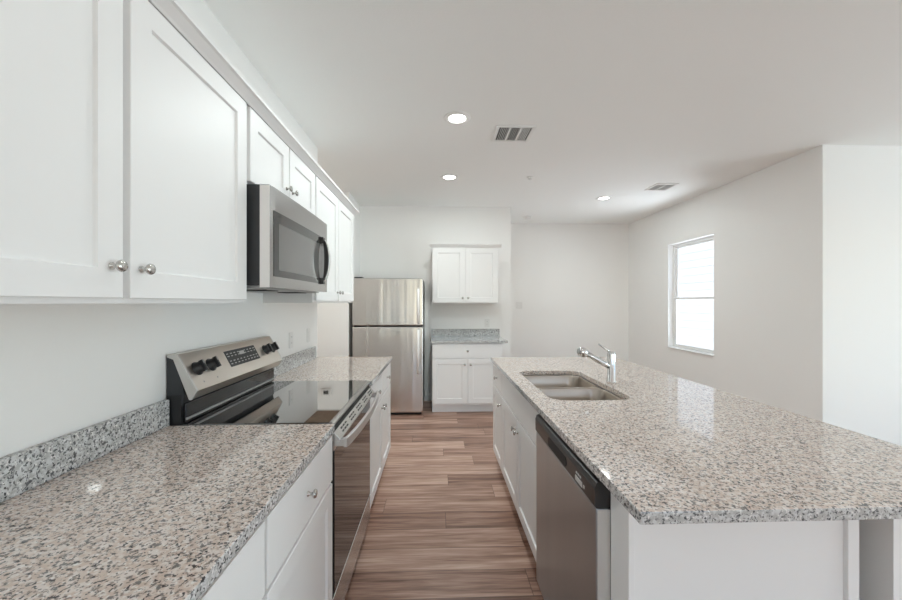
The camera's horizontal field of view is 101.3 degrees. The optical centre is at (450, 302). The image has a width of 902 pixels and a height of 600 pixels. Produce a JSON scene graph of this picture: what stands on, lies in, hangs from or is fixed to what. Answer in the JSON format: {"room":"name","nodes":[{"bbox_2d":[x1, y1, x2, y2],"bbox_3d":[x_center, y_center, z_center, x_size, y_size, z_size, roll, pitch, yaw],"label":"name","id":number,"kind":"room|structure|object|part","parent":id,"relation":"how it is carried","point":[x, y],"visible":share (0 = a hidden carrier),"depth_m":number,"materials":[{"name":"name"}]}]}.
{"room":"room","nodes":[
{"label":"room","id":0,"kind":"room"},
{"bbox_2d":[0,0,316,457],"bbox_3d":[-1.105,0.015,-0.443,0.130,2.750,7.395,0,0,-2],"label":"wall","id":1,"kind":"structure","parent":0,"point":[66,368],"depth_m":1.21,"materials":[{"name":"white paint"}]},
{"bbox_2d":[0,399,168,502],"bbox_3d":[-1.064,0.425,0.521,0.020,0.102,1.818,0,0,-2],"label":"backsplash","id":2,"kind":"structure","parent":1,"relation":"attached to","point":[21,471],"depth_m":1.05,"materials":[{"name":"stone"}]},
{"bbox_2d":[0,0,246,303],"bbox_3d":[-0.914,-0.391,0.869,0.345,0.786,1.143,0,0,-2],"label":"upper cabinet","id":3,"kind":"object","parent":1,"relation":"attached to","point":[123,151],"visible":1,"depth_m":0.85,"materials":[{"name":"white paint"}]},
{"bbox_3d":[-0.770,-0.391,0.592,0.020,0.762,0.556,0,0,-2],"label":"door","id":4,"kind":"part","parent":3,"relation":"part of","materials":[{"name":"white paint"}]},
{"bbox_3d":[-0.755,-0.083,0.839,0.029,0.028,0.028,0,0,-2],"label":"knob","id":5,"kind":"part","parent":3,"relation":"part of","materials":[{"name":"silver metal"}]},
{"bbox_3d":[-0.758,-0.083,0.923,0.029,0.028,0.028,0,0,-2],"label":"knob","id":6,"kind":"part","parent":3,"relation":"part of","materials":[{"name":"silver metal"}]},
{"bbox_3d":[-0.791,-0.391,1.161,0.020,0.762,0.543,0,0,-2],"label":"door","id":7,"kind":"part","parent":3,"relation":"part of","materials":[{"name":"white paint"}]},
{"bbox_2d":[148,0,358,215],"bbox_3d":[-0.941,-0.793,1.779,0.355,0.040,3.025,0,0,-2],"label":"crown molding","id":8,"kind":"structure","parent":3,"relation":"attached to","point":[172,11],"depth_m":1.31,"materials":[{"name":"white paint"}]},
{"bbox_2d":[247,106,314,214],"bbox_3d":[-0.949,-0.626,1.841,0.345,0.316,0.800,0,0,-2],"label":"upper cabinet","id":9,"kind":"object","parent":1,"relation":"attached to","point":[270,161],"visible":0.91,"depth_m":1.70,"materials":[{"name":"white paint"}]},
{"bbox_3d":[-0.809,-0.626,1.649,0.020,0.292,0.382,0,0,-2],"label":"door","id":10,"kind":"part","parent":9,"relation":"part of","materials":[{"name":"white paint"}]},
{"bbox_2d":[247,184,330,292],"bbox_3d":[-0.899,-0.260,1.831,0.442,0.415,0.759,0,0,-2],"label":"microwave oven","id":11,"kind":"object","parent":9,"relation":"attached to","point":[288,251],"visible":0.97,"depth_m":1.58,"materials":[{"name":"grey metal"}]},
{"bbox_3d":[-0.726,-0.239,1.824,0.008,0.266,0.659,0,0,-2],"label":"door glass","id":12,"kind":"part","parent":11,"relation":"part of","materials":[{"name":"grey"}]},
{"bbox_3d":[-0.710,-0.238,2.099,0.038,0.240,0.026,0,0,-2],"label":"handle","id":13,"kind":"part","parent":11,"relation":"part of","materials":[{"name":"black plastic"}]},
{"bbox_3d":[-0.706,-0.238,2.100,0.038,0.240,0.026,0,0,-2],"label":"handle","id":14,"kind":"part","parent":11,"relation":"part of","materials":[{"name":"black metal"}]},
{"bbox_3d":[-0.823,-0.626,2.043,0.020,0.292,0.382,0,0,-2],"label":"door","id":15,"kind":"part","parent":9,"relation":"part of","materials":[{"name":"white paint"}]},
{"bbox_2d":[289,332,292,347],"bbox_3d":[-1.149,0.270,2.660,0.008,0.114,0.072,0,0,-2],"label":"wall outlet","id":16,"kind":"object","parent":1,"relation":"attached to","point":[290,333],"visible":1,"depth_m":2.65,"materials":[{"name":"white plastic"}]},
{"bbox_2d":[273,346,315,376],"bbox_3d":[-1.143,0.425,2.698,0.020,0.102,0.925,0,0,-2],"label":"backsplash","id":17,"kind":"structure","parent":1,"relation":"attached to","point":[292,361],"depth_m":2.70,"materials":[{"name":"stone"}]},
{"bbox_2d":[263,176,353,302],"bbox_3d":[-0.983,-0.391,2.755,0.345,0.786,1.025,0,0,-2],"label":"upper cabinet","id":18,"kind":"object","parent":1,"relation":"attached to","point":[339,220],"visible":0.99,"depth_m":2.68,"materials":[{"name":"white paint"}]},
{"bbox_3d":[-0.840,-0.391,2.506,0.020,0.762,0.495,0,0,-2],"label":"door","id":19,"kind":"part","parent":18,"relation":"part of","materials":[{"name":"white paint"}]},
{"bbox_3d":[-0.858,-0.391,3.012,0.020,0.762,0.495,0,0,-2],"label":"door","id":20,"kind":"part","parent":18,"relation":"part of","materials":[{"name":"white paint"}]},
{"bbox_2d":[307,328,309,341],"bbox_3d":[-1.162,0.265,3.020,0.008,0.114,0.072,0,0,-2],"label":"wall switch","id":21,"kind":"object","parent":1,"relation":"attached to","point":[308,329],"visible":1,"depth_m":3.00,"materials":[{"name":"white plastic"}]},
{"bbox_2d":[317,192,359,356],"bbox_3d":[-2.300,0.015,4.892,2.060,2.750,0.775,0,0,-2],"label":"wall","id":22,"kind":"structure","parent":0,"point":[334,320],"depth_m":4.54,"materials":[{"name":"white paint"}]},
{"bbox_2d":[360,206,510,394],"bbox_3d":[-0.233,0.015,5.773,2.136,2.750,1.065,0,0,-2],"label":"wall","id":23,"kind":"structure","parent":0,"point":[394,240],"depth_m":5.24,"materials":[{"name":"white paint"}]},
{"bbox_2d":[424,395,431,400],"bbox_3d":[-0.213,1.347,5.234,2.136,0.085,0.013,0,0,-2],"label":"baseboard","id":24,"kind":"structure","parent":23,"relation":"attached to","point":[427,397],"depth_m":5.22,"materials":[{"name":"white paint"}]},
{"bbox_2d":[429,243,501,302],"bbox_3d":[0.185,-0.384,5.066,0.955,0.791,0.376,0,0,-2],"label":"upper cabinet","id":25,"kind":"object","parent":23,"relation":"attached to","point":[461,272],"visible":1,"depth_m":4.91,"materials":[{"name":"white paint"}]},
{"bbox_3d":[-0.028,-0.362,4.912,0.425,0.724,0.020,0,0,-2],"label":"door","id":26,"kind":"part","parent":25,"relation":"part of","materials":[{"name":"white paint"}]},
{"bbox_3d":[0.191,-0.756,4.904,0.955,0.046,0.052,0,0,-2],"label":"crown moulding","id":27,"kind":"part","parent":25,"relation":"part of","materials":[{"name":"white paint"}]},
{"bbox_3d":[0.408,-0.362,4.928,0.425,0.724,0.020,0,0,-2],"label":"door","id":28,"kind":"part","parent":25,"relation":"part of","materials":[{"name":"white paint"}]},
{"bbox_2d":[432,329,499,335],"bbox_3d":[0.209,0.425,5.245,0.960,0.102,0.020,0,0,-2],"label":"backsplash","id":29,"kind":"structure","parent":23,"relation":"attached to","point":[435,332],"depth_m":5.24,"materials":[{"name":"stone"}]},
{"bbox_2d":[345,401,543,599],"bbox_3d":[1.955,1.440,1.272,10.400,0.100,10.800,0,0,-2],"label":"floor","id":30,"kind":"structure","parent":0,"point":[444,523],"depth_m":2.32,"materials":[{"name":"brown wood"}]},
{"bbox_2d":[199,521,264,599],"bbox_3d":[-0.728,0.948,0.600,0.649,0.884,0.552,0,0,-2],"label":"base cabinet","id":31,"kind":"object","parent":30,"relation":"on","point":[243,577],"visible":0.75,"depth_m":0.79,"materials":[{"name":"white paint"}]},
{"bbox_2d":[166,336,378,599],"bbox_3d":[-0.760,0.796,1.846,0.718,1.188,0.799,0,0,-2],"label":"electric stove","id":32,"kind":"object","parent":30,"relation":"on","point":[233,383],"visible":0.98,"depth_m":1.68,"materials":[{"name":"grey metal"}]},
{"bbox_3d":[-1.017,0.262,1.504,0.056,0.063,0.058,0,0,-2],"label":"knob","id":33,"kind":"part","parent":32,"relation":"part of","materials":[{"name":"black plastic"}]},
{"bbox_3d":[-1.021,0.262,1.596,0.056,0.063,0.058,0,0,-2],"label":"knob","id":34,"kind":"part","parent":32,"relation":"part of","materials":[{"name":"black plastic"}]},
{"bbox_3d":[-1.060,0.291,1.835,0.114,0.176,0.797,0,0,-2],"label":"control panel","id":35,"kind":"part","parent":32,"relation":"part of","materials":[{"name":"silver metal"}]},
{"bbox_3d":[-1.057,0.432,1.838,0.013,0.075,0.779,0,0,-2],"label":"backguard panel","id":36,"kind":"part","parent":32,"relation":"part of","materials":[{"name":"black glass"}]},
{"bbox_3d":[-1.039,0.262,2.103,0.056,0.063,0.058,0,0,-2],"label":"knob","id":37,"kind":"part","parent":32,"relation":"part of","materials":[{"name":"black plastic"}]},
{"bbox_2d":[181,380,366,425],"bbox_3d":[-0.778,0.479,1.845,0.571,0.012,0.795,0,0,-2],"label":"cooktop","id":38,"kind":"object","parent":32,"relation":"in","point":[272,402],"depth_m":1.70,"materials":[{"name":"black glass"}]},
{"bbox_3d":[-1.042,0.262,2.183,0.056,0.063,0.058,0,0,-2],"label":"knob","id":39,"kind":"part","parent":32,"relation":"part of","materials":[{"name":"black plastic"}]},
{"bbox_3d":[-0.491,0.856,1.856,0.021,0.618,0.791,0,0,-2],"label":"door","id":40,"kind":"part","parent":32,"relation":"part of","materials":[{"name":"black plastic"}]},
{"bbox_3d":[-0.484,0.479,1.856,0.018,0.013,0.798,0,0,-2],"label":"trim","id":41,"kind":"part","parent":32,"relation":"part of","materials":[{"name":"silver metal"}]},
{"bbox_3d":[-0.490,1.242,1.856,0.024,0.145,0.791,0,0,-2],"label":"drawer","id":42,"kind":"part","parent":32,"relation":"part of","materials":[{"name":"silver metal"}]},
{"bbox_3d":[-0.478,0.568,1.856,0.005,0.040,0.791,0,0,-2],"label":"door rail","id":43,"kind":"part","parent":32,"relation":"part of","materials":[{"name":"silver metal"}]},
{"bbox_3d":[-0.479,0.874,1.856,0.004,0.568,0.773,0,0,-2],"label":"door glass","id":44,"kind":"part","parent":32,"relation":"part of","materials":[{"name":"black glass"}]},
{"bbox_3d":[-0.421,0.556,1.858,0.039,0.038,0.781,0,0,-2],"label":"handle","id":45,"kind":"part","parent":32,"relation":"part of","materials":[{"name":"silver metal"}]},
{"bbox_2d":[262,435,331,599],"bbox_3d":[-0.748,0.948,1.159,0.649,0.884,0.564,0,0,-2],"label":"base cabinet","id":46,"kind":"object","parent":30,"relation":"on","point":[298,529],"visible":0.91,"depth_m":1.14,"materials":[{"name":"white paint"}]},
{"bbox_2d":[0,399,333,599],"bbox_3d":[-0.749,0.440,0.533,0.650,0.132,1.820,0,0,-2],"label":"countertop","id":47,"kind":"structure","parent":46,"relation":"on","point":[133,505],"depth_m":0.88,"materials":[{"name":"grey stone"}]},
{"bbox_3d":[-0.439,0.605,1.171,0.029,0.028,0.028,0,0,-2],"label":"knob","id":48,"kind":"part","parent":46,"relation":"part of","materials":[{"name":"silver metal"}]},
{"bbox_2d":[369,362,390,507],"bbox_3d":[-0.806,0.948,2.741,0.649,0.884,0.985,0,0,-2],"label":"base cabinet","id":49,"kind":"object","parent":30,"relation":"on","point":[380,420],"visible":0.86,"depth_m":2.67,"materials":[{"name":"white paint"}]},
{"bbox_2d":[273,346,391,384],"bbox_3d":[-0.826,0.440,2.749,0.657,0.132,1.009,0,0,-2],"label":"countertop","id":50,"kind":"structure","parent":49,"relation":"on","point":[304,365],"depth_m":2.63,"materials":[{"name":"grey stone"}]},
{"bbox_3d":[-0.512,0.606,2.505,0.020,0.176,0.480,0,0,-2],"label":"drawer","id":51,"kind":"part","parent":49,"relation":"part of","materials":[{"name":"white paint"}]},
{"bbox_3d":[-0.512,0.984,2.505,0.020,0.556,0.480,0,0,-2],"label":"door","id":52,"kind":"part","parent":49,"relation":"part of","materials":[{"name":"white paint"}]},
{"bbox_3d":[-0.530,0.984,2.997,0.020,0.556,0.480,0,0,-2],"label":"door","id":53,"kind":"part","parent":49,"relation":"part of","materials":[{"name":"white paint"}]},
{"bbox_3d":[-0.530,0.606,2.997,0.020,0.176,0.480,0,0,-2],"label":"drawer","id":54,"kind":"part","parent":49,"relation":"part of","materials":[{"name":"white paint"}]},
{"bbox_2d":[352,277,424,413],"bbox_3d":[-0.787,0.537,4.837,0.865,1.705,0.716,0,0,-2],"label":"refrigerator","id":55,"kind":"object","parent":30,"relation":"on","point":[388,314],"visible":0.86,"depth_m":4.54,"materials":[{"name":"grey metal"}]},
{"bbox_3d":[-0.778,-0.007,4.574,0.865,0.585,0.068,0,0,-2],"label":"freezer door","id":56,"kind":"part","parent":55,"relation":"part of","materials":[{"name":"silver metal"}]},
{"bbox_3d":[-0.778,0.827,4.574,0.865,1.058,0.068,0,0,-2],"label":"door","id":57,"kind":"part","parent":55,"relation":"part of","materials":[{"name":"silver metal"}]},
{"bbox_3d":[-0.401,0.043,4.511,0.032,0.426,0.037,0,0,-2],"label":"handle","id":58,"kind":"part","parent":55,"relation":"part of","materials":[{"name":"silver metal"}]},
{"bbox_3d":[-0.401,0.600,4.511,0.032,0.540,0.037,0,0,-2],"label":"handle","id":59,"kind":"part","parent":55,"relation":"part of","materials":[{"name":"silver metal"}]},
{"bbox_2d":[432,343,502,411],"bbox_3d":[0.197,0.948,4.918,0.888,0.884,0.649,0,0,-2],"label":"base cabinet","id":60,"kind":"object","parent":30,"relation":"on","point":[462,373],"visible":0.94,"depth_m":4.63,"materials":[{"name":"white paint"}]},
{"bbox_3d":[-0.015,0.984,4.625,0.432,0.556,0.020,0,0,-2],"label":"door","id":61,"kind":"part","parent":60,"relation":"part of","materials":[{"name":"white paint"}]},
{"bbox_3d":[0.207,0.606,4.633,0.876,0.176,0.020,0,0,-2],"label":"drawer","id":62,"kind":"part","parent":60,"relation":"part of","materials":[{"name":"white paint"}]},
{"bbox_2d":[431,329,507,342],"bbox_3d":[0.221,0.440,4.928,0.960,0.132,0.654,0,0,-2],"label":"countertop","id":63,"kind":"structure","parent":60,"relation":"on","point":[438,335],"depth_m":5.18,"materials":[{"name":"grey stone"}]},
{"bbox_3d":[0.429,0.984,4.641,0.432,0.556,0.020,0,0,-2],"label":"door","id":64,"kind":"part","parent":60,"relation":"part of","materials":[{"name":"white paint"}]},
{"bbox_2d":[493,364,502,470],"bbox_3d":[0.650,0.948,2.979,0.619,0.884,0.434,0,0,-2],"label":"base cabinet","id":65,"kind":"object","parent":30,"relation":"on","point":[497,375],"visible":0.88,"depth_m":2.95,"materials":[{"name":"white paint"}]},
{"bbox_3d":[0.380,0.606,2.969,0.020,0.176,0.422,0,0,-2],"label":"drawer","id":66,"kind":"part","parent":65,"relation":"part of","materials":[{"name":"white paint"}]},
{"bbox_2d":[502,374,624,560],"bbox_3d":[0.677,0.948,2.247,0.619,0.884,1.029,0,0,-2],"label":"base cabinet","id":67,"kind":"object","parent":30,"relation":"on","point":[519,431],"visible":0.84,"depth_m":2.17,"materials":[{"name":"white paint"}]},
{"bbox_3d":[0.397,0.984,2.494,0.020,0.556,0.502,0,0,-2],"label":"door","id":68,"kind":"part","parent":67,"relation":"part of","materials":[{"name":"white paint"}]},
{"bbox_3d":[0.407,0.606,2.237,0.020,0.176,1.017,0,0,-2],"label":"drawer","id":69,"kind":"part","parent":67,"relation":"part of","materials":[{"name":"white paint"}]},
{"bbox_3d":[0.416,0.984,1.980,0.020,0.556,0.502,0,0,-2],"label":"door","id":70,"kind":"part","parent":67,"relation":"part of","materials":[{"name":"white paint"}]},
{"bbox_2d":[535,414,610,599],"bbox_3d":[0.695,0.954,1.404,0.586,0.872,0.651,0,0,-2],"label":"dishwasher","id":71,"kind":"object","parent":30,"relation":"on","point":[573,506],"visible":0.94,"depth_m":1.28,"materials":[{"name":"grey metal"}]},
{"bbox_3d":[0.403,0.566,1.411,0.003,0.036,0.215,0,0,-2],"label":"pocket handle","id":72,"kind":"part","parent":71,"relation":"part of","materials":[{"name":"black plastic"}]},
{"bbox_3d":[0.426,0.556,1.395,0.046,0.077,0.650,0,0,-2],"label":"control panel","id":73,"kind":"part","parent":71,"relation":"part of","materials":[{"name":"black plastic"}]},
{"bbox_2d":[611,493,858,599],"bbox_3d":[0.775,0.949,1.027,0.628,0.883,0.102,0,0,-2],"label":"end panel","id":74,"kind":"object","parent":30,"relation":"on","point":[785,560],"visible":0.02,"depth_m":0.99,"materials":[{"name":"white paint"}]},
{"bbox_3d":[0.761,0.949,1.026,0.592,0.883,0.078,0,0,-2],"label":"panel","id":75,"kind":"part","parent":74,"relation":"part of","materials":[{"name":"white paint"}]},
{"bbox_2d":[203,0,901,223],"bbox_3d":[1.955,-1.420,1.272,10.400,0.120,10.800,0,0,-2],"label":"ceiling","id":76,"kind":"structure","parent":0,"point":[624,98],"depth_m":2.37,"materials":[{"name":"white paint"}]},
{"bbox_2d":[440,174,458,179],"bbox_3d":[-0.016,-1.355,4.009,0.198,0.009,0.198,0,0,-2],"label":"recessed light","id":77,"kind":"object","parent":76,"relation":"in","point":[445,176],"visible":1,"depth_m":4.00,"materials":[{"name":"white paint"}]},
{"bbox_2d":[444,111,470,124],"bbox_3d":[0.046,-1.355,2.728,0.198,0.009,0.198,0,0,-2],"label":"recessed light","id":78,"kind":"object","parent":76,"relation":"in","point":[455,117],"visible":1,"depth_m":2.72,"materials":[{"name":"white paint"}]},
{"bbox_2d":[492,125,536,142],"bbox_3d":[0.500,-1.355,2.978,0.307,0.010,0.285,0,0,-2],"label":"ceiling vent","id":79,"kind":"object","parent":76,"relation":"in","point":[503,133],"visible":1,"depth_m":2.96,"materials":[{"name":"white metal"}]},
{"bbox_2d":[596,196,611,199],"bbox_3d":[1.991,-1.355,4.816,0.198,0.009,0.198,0,0,-2],"label":"recessed light","id":80,"kind":"object","parent":76,"relation":"in","point":[601,197],"visible":1,"depth_m":4.81,"materials":[{"name":"white paint"}]},
{"bbox_2d":[644,183,678,190],"bbox_3d":[2.471,-1.355,4.348,0.255,0.010,0.260,0,0,-2],"label":"ceiling vent","id":81,"kind":"object","parent":76,"relation":"in","point":[659,186],"visible":1,"depth_m":4.34,"materials":[{"name":"white metal"}]},
{"bbox_2d":[511,223,627,360],"bbox_3d":[1.964,0.015,6.446,2.535,2.750,0.120,0,0,-2],"label":"wall","id":82,"kind":"structure","parent":0,"point":[570,281],"depth_m":6.39,"materials":[{"name":"white paint"}]},
{"bbox_2d":[516,302,521,307],"bbox_3d":[1.169,0.045,6.353,0.116,0.114,0.008,0,0,-2],"label":"wall switch","id":83,"kind":"object","parent":82,"relation":"attached to","point":[518,304],"visible":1,"depth_m":6.35,"materials":[{"name":"white plastic"}]},
{"bbox_2d":[628,145,821,420],"bbox_3d":[3.215,0.015,4.870,0.150,2.750,3.360,0,0,-2],"label":"wall","id":84,"kind":"structure","parent":0,"point":[765,224],"depth_m":3.91,"materials":[{"name":"white paint"}]},
{"bbox_2d":[668,235,713,355],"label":"window","id":85,"kind":"structure","parent":84,"relation":"in","point":[676,247],"depth_m":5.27,"materials":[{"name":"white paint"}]},
{"bbox_3d":[3.166,0.639,4.884,0.097,0.012,0.880,0,0,-2],"label":"sill","id":86,"kind":"part","parent":85,"relation":"part of","materials":[{"name":"white paint"}]},
{"bbox_3d":[3.227,0.272,4.886,0.018,0.683,0.816,0,0,-2],"label":"sash","id":87,"kind":"part","parent":85,"relation":"part of","materials":[{"name":"white glass"}]},
{"bbox_3d":[3.247,-0.418,4.887,0.018,0.749,0.816,0,0,-2],"label":"sash","id":88,"kind":"part","parent":85,"relation":"part of","materials":[{"name":"white glass"}]},
{"bbox_2d":[822,145,901,445],"bbox_3d":[5.090,0.015,3.327,3.784,2.750,0.142,0,0,-2],"label":"wall","id":89,"kind":"structure","parent":0,"point":[862,184],"depth_m":3.20,"materials":[{"name":"white paint"}]},
{"bbox_2d":[859,519,901,599],"bbox_3d":[1.242,0.949,2.078,0.373,0.882,2.198,0,0,-2],"label":"wall","id":90,"kind":"structure","parent":0,"point":[880,540],"depth_m":1.01,"materials":[{"name":"white paint"}]},
{"bbox_2d":[491,357,901,524],"bbox_3d":[0.926,0.491,2.045,1.080,0.030,2.371,0,0,-2],"label":"countertop","id":91,"kind":"structure","parent":90,"relation":"on","point":[676,450],"depth_m":1.17,"materials":[{"name":"grey stone"}]},
{"bbox_2d":[524,375,622,400],"bbox_3d":[0.684,0.599,2.195,0.411,0.185,0.773,0,0,-2],"label":"sink","id":92,"kind":"object","parent":91,"relation":"in","point":[559,387],"visible":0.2,"depth_m":2.19,"materials":[{"name":"silver metal"}]},
{"bbox_3d":[0.677,0.599,2.394,0.411,0.185,0.375,0,0,-2],"label":"bowl","id":93,"kind":"part","parent":92,"relation":"part of","materials":[{"name":"silver metal"}]},
{"bbox_3d":[0.692,0.599,1.998,0.411,0.185,0.377,0,0,-2],"label":"bowl","id":94,"kind":"part","parent":92,"relation":"part of","materials":[{"name":"silver metal"}]},
{"bbox_2d":[577,343,616,382],"bbox_3d":[0.872,0.359,2.210,0.237,0.233,0.059,0,0,-4],"label":"kitchen faucet","id":95,"kind":"object","parent":91,"relation":"on","point":[610,364],"visible":1,"depth_m":2.20,"materials":[{"name":"silver metal"}]},
{"bbox_3d":[0.880,0.344,2.212,0.159,0.111,0.034,0,0,-2],"label":"spout","id":96,"kind":"part","parent":95,"relation":"part of","materials":[{"name":"silver metal"}]},
{"bbox_3d":[0.919,0.274,2.214,0.078,0.061,0.016,0,0,-2],"label":"lever","id":97,"kind":"part","parent":95,"relation":"part of","materials":[{"name":"silver metal"}]}
]}

